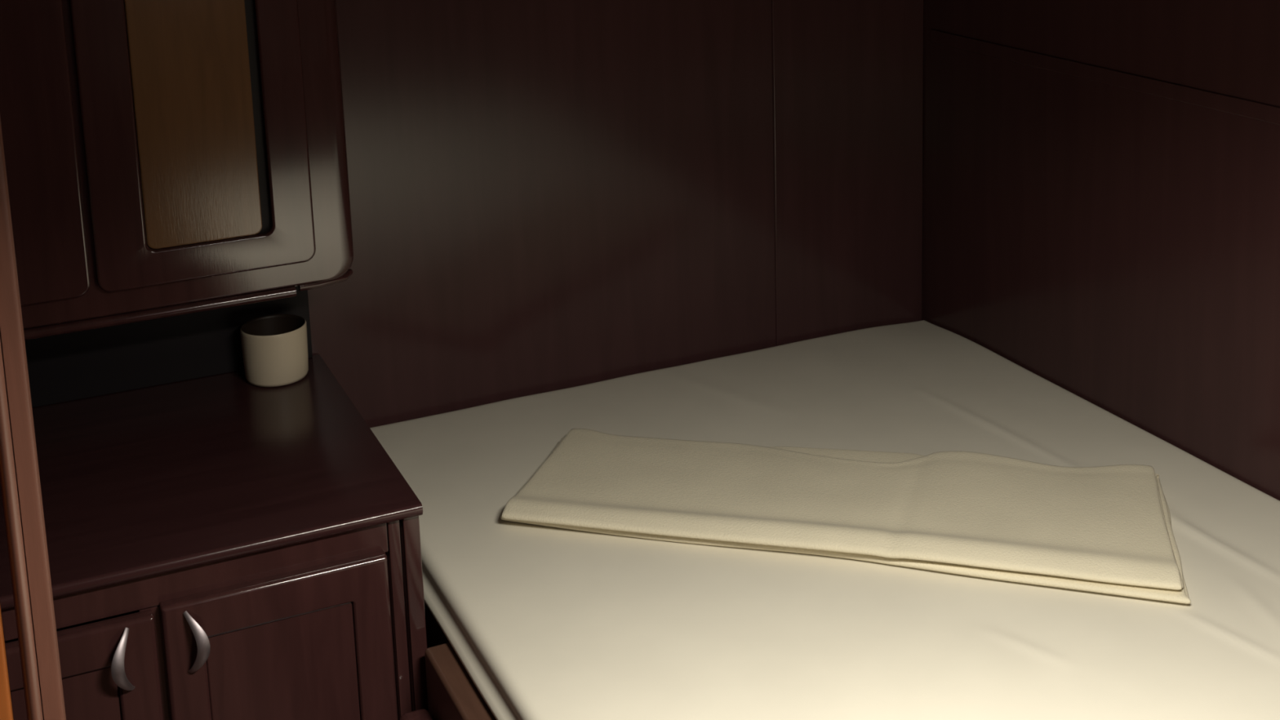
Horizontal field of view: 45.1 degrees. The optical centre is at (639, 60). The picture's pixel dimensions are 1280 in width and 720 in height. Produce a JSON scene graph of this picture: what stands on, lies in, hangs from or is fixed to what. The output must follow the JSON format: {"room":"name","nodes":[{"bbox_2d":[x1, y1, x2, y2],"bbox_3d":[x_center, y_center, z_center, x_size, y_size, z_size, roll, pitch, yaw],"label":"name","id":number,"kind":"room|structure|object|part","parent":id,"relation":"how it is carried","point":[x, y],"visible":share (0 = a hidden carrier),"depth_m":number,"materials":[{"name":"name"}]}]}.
{"room":"boat cabin","nodes":[
{"label":"boat cabin","id":0,"kind":"room"},
{"bbox_2d":[307,0,923,427],"bbox_3d":[-0.319,0.212,2.562,1.950,1.750,0.064,-6,11,-23],"label":"wall","id":1,"kind":"structure","parent":0,"point":[545,196],"depth_m":2.61,"materials":[{"name":"brown wood"}]},
{"bbox_2d":[0,0,353,340],"bbox_3d":[-0.789,-0.107,2.122,0.704,0.932,0.234,-6,11,-23],"label":"upper cabinet","id":2,"kind":"object","parent":1,"relation":"attached to","point":[164,158],"visible":0.92,"depth_m":2.10,"materials":[{"name":"brown wood"}]},
{"bbox_3d":[-0.894,-0.076,1.958,0.297,0.832,0.014,-6,11,-23],"label":"door","id":3,"kind":"part","parent":2,"relation":"part of","materials":[{"name":"brown wood"}]},
{"bbox_3d":[-0.774,0.364,2.095,0.610,0.015,0.015,-6,11,-23],"label":"bead moulding","id":4,"kind":"part","parent":2,"relation":"part of","materials":[{"name":"brown wood"}]},
{"bbox_3d":[-0.615,-0.107,2.079,0.297,0.832,0.014,-6,11,-23],"label":"door","id":5,"kind":"part","parent":2,"relation":"part of","materials":[{"name":"brown wood"}]},
{"bbox_3d":[-0.616,-0.107,2.078,0.156,0.730,0.009,-6,11,-23],"label":"panel","id":6,"kind":"part","parent":2,"relation":"part of","materials":[{"name":"brown wood"}]},
{"bbox_3d":[-0.456,0.322,2.249,0.088,0.014,0.024,-10,13,-38],"label":"bead moulding","id":7,"kind":"part","parent":2,"relation":"part of","materials":[{"name":"brown wood"}]},
{"bbox_2d":[771,0,923,346],"bbox_3d":[0.381,-0.084,2.801,0.321,1.280,0.019,-6,11,-23],"label":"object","id":8,"kind":"structure","parent":1,"relation":"attached to","point":[847,75],"depth_m":2.85,"materials":[{"name":"brown wood"}]},
{"bbox_2d":[922,0,1279,500],"bbox_3d":[1.197,0.350,1.502,0.050,1.750,3.250,-6,11,-23],"label":"wall","id":9,"kind":"structure","parent":0,"point":[1117,246],"depth_m":2.43,"materials":[{"name":"brown wood"}]},
{"bbox_2d":[930,29,1279,124],"bbox_3d":[1.182,0.188,1.430,0.003,0.025,3.160,-6,11,-23],"label":"trim","id":10,"kind":"structure","parent":9,"relation":"attached to","point":[1210,100],"depth_m":2.40,"materials":[{"name":"brown wood"}]},
{"bbox_3d":[0.370,1.336,1.262,1.950,0.050,3.300,-6,11,-23],"label":"floor","id":11,"kind":"structure","parent":0,"visible":0},
{"bbox_2d":[0,118,66,719],"bbox_3d":[-0.511,0.445,1.295,0.030,1.750,0.060,-6,11,-23],"label":"door frame","id":12,"kind":"structure","parent":11,"relation":"on","point":[20,478],"depth_m":1.26,"materials":[{"name":"brown wood"}]},
{"bbox_2d":[0,285,428,719],"bbox_3d":[-0.696,0.780,2.112,0.685,0.816,0.628,-6,11,-23],"label":"base cabinet","id":13,"kind":"object","parent":11,"relation":"on","point":[221,545],"visible":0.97,"depth_m":1.95,"materials":[{"name":"brown wood"}]},
{"bbox_3d":[-0.702,0.912,1.821,0.190,0.382,0.009,-6,11,-23],"label":"panel","id":14,"kind":"part","parent":13,"relation":"part of","materials":[{"name":"brown wood"}]},
{"bbox_3d":[-0.701,0.913,1.820,0.286,0.488,0.019,-6,11,-23],"label":"door","id":15,"kind":"part","parent":13,"relation":"part of","materials":[{"name":"brown wood"}]},
{"bbox_3d":[-0.605,0.710,1.805,0.011,0.081,0.033,2,11,23],"label":"handle","id":16,"kind":"part","parent":13,"relation":"part of","materials":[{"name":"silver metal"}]},
{"bbox_3d":[-0.837,0.423,2.328,0.672,0.180,0.008,-6,11,-23],"label":"panel","id":17,"kind":"part","parent":13,"relation":"part of","materials":[{"name":"black wood"}]},
{"bbox_3d":[-0.529,0.699,1.837,0.033,0.081,0.011,2,11,19],"label":"handle","id":18,"kind":"part","parent":13,"relation":"part of","materials":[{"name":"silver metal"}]},
{"bbox_2d":[0,354,422,609],"bbox_3d":[-0.709,0.563,2.086,0.685,0.017,0.596,-6,11,-23],"label":"countertop","id":19,"kind":"structure","parent":13,"relation":"on","point":[143,482],"depth_m":2.05,"materials":[{"name":"brown wood"}]},
{"bbox_2d":[240,314,308,386],"bbox_3d":[-0.566,0.451,2.390,0.100,0.085,0.100,-6,11,-23],"label":"cup","id":20,"kind":"object","parent":19,"relation":"on","point":[274,347],"visible":1,"depth_m":2.35,"materials":[{"name":"beige ceramic"}]},
{"bbox_3d":[-0.587,0.917,1.894,0.682,0.616,0.022,-6,11,-23],"label":"frame","id":21,"kind":"part","parent":13,"relation":"part of","materials":[{"name":"brown wood"}]},
{"bbox_3d":[-0.438,0.880,1.934,0.276,0.495,0.019,-6,11,-23],"label":"door","id":22,"kind":"part","parent":13,"relation":"part of","materials":[{"name":"brown wood"}]},
{"bbox_3d":[-0.439,0.880,1.935,0.180,0.389,0.009,-6,11,-23],"label":"panel","id":23,"kind":"part","parent":13,"relation":"part of","materials":[{"name":"brown wood"}]},
{"bbox_2d":[400,602,496,719],"bbox_3d":[0.477,0.979,1.718,1.215,0.485,2.320,-6,11,-23],"label":"bed","id":24,"kind":"object","parent":11,"relation":"on","point":[452,694],"visible":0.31,"depth_m":1.92,"materials":[{"name":"brown wood"}]},
{"bbox_3d":[-0.274,1.014,1.976,0.040,0.374,0.050,-6,11,-23],"label":"corner post","id":25,"kind":"part","parent":24,"relation":"part of","materials":[{"name":"brown wood"}]},
{"bbox_2d":[369,320,1279,719],"bbox_3d":[0.504,0.749,1.687,1.144,0.059,2.344,-6,11,-23],"label":"fitted sheet","id":26,"kind":"object","parent":24,"relation":"on","point":[546,623],"visible":0.7,"depth_m":1.98,"materials":[{"name":"white fabric"}]},
{"bbox_2d":[500,428,1191,604],"bbox_3d":[0.279,0.620,2.182,0.921,0.036,0.350,1,11,15],"label":"folded blanket","id":27,"kind":"object","parent":26,"relation":"on","point":[1107,529],"visible":1,"depth_m":2.14,"materials":[{"name":"beige fabric"}]},
{"bbox_3d":[-0.537,0.544,0.750,0.050,1.750,3.250,-6,11,-23],"label":"wall","id":28,"kind":"structure","parent":0,"visible":0},
{"bbox_2d":[0,601,13,719],"bbox_3d":[-0.623,0.459,1.240,0.199,1.740,0.036,-6,11,-23],"label":"door","id":29,"kind":"structure","parent":28,"relation":"in","point":[6,702],"depth_m":1.27,"materials":[{"name":"orange wood"}]}
]}

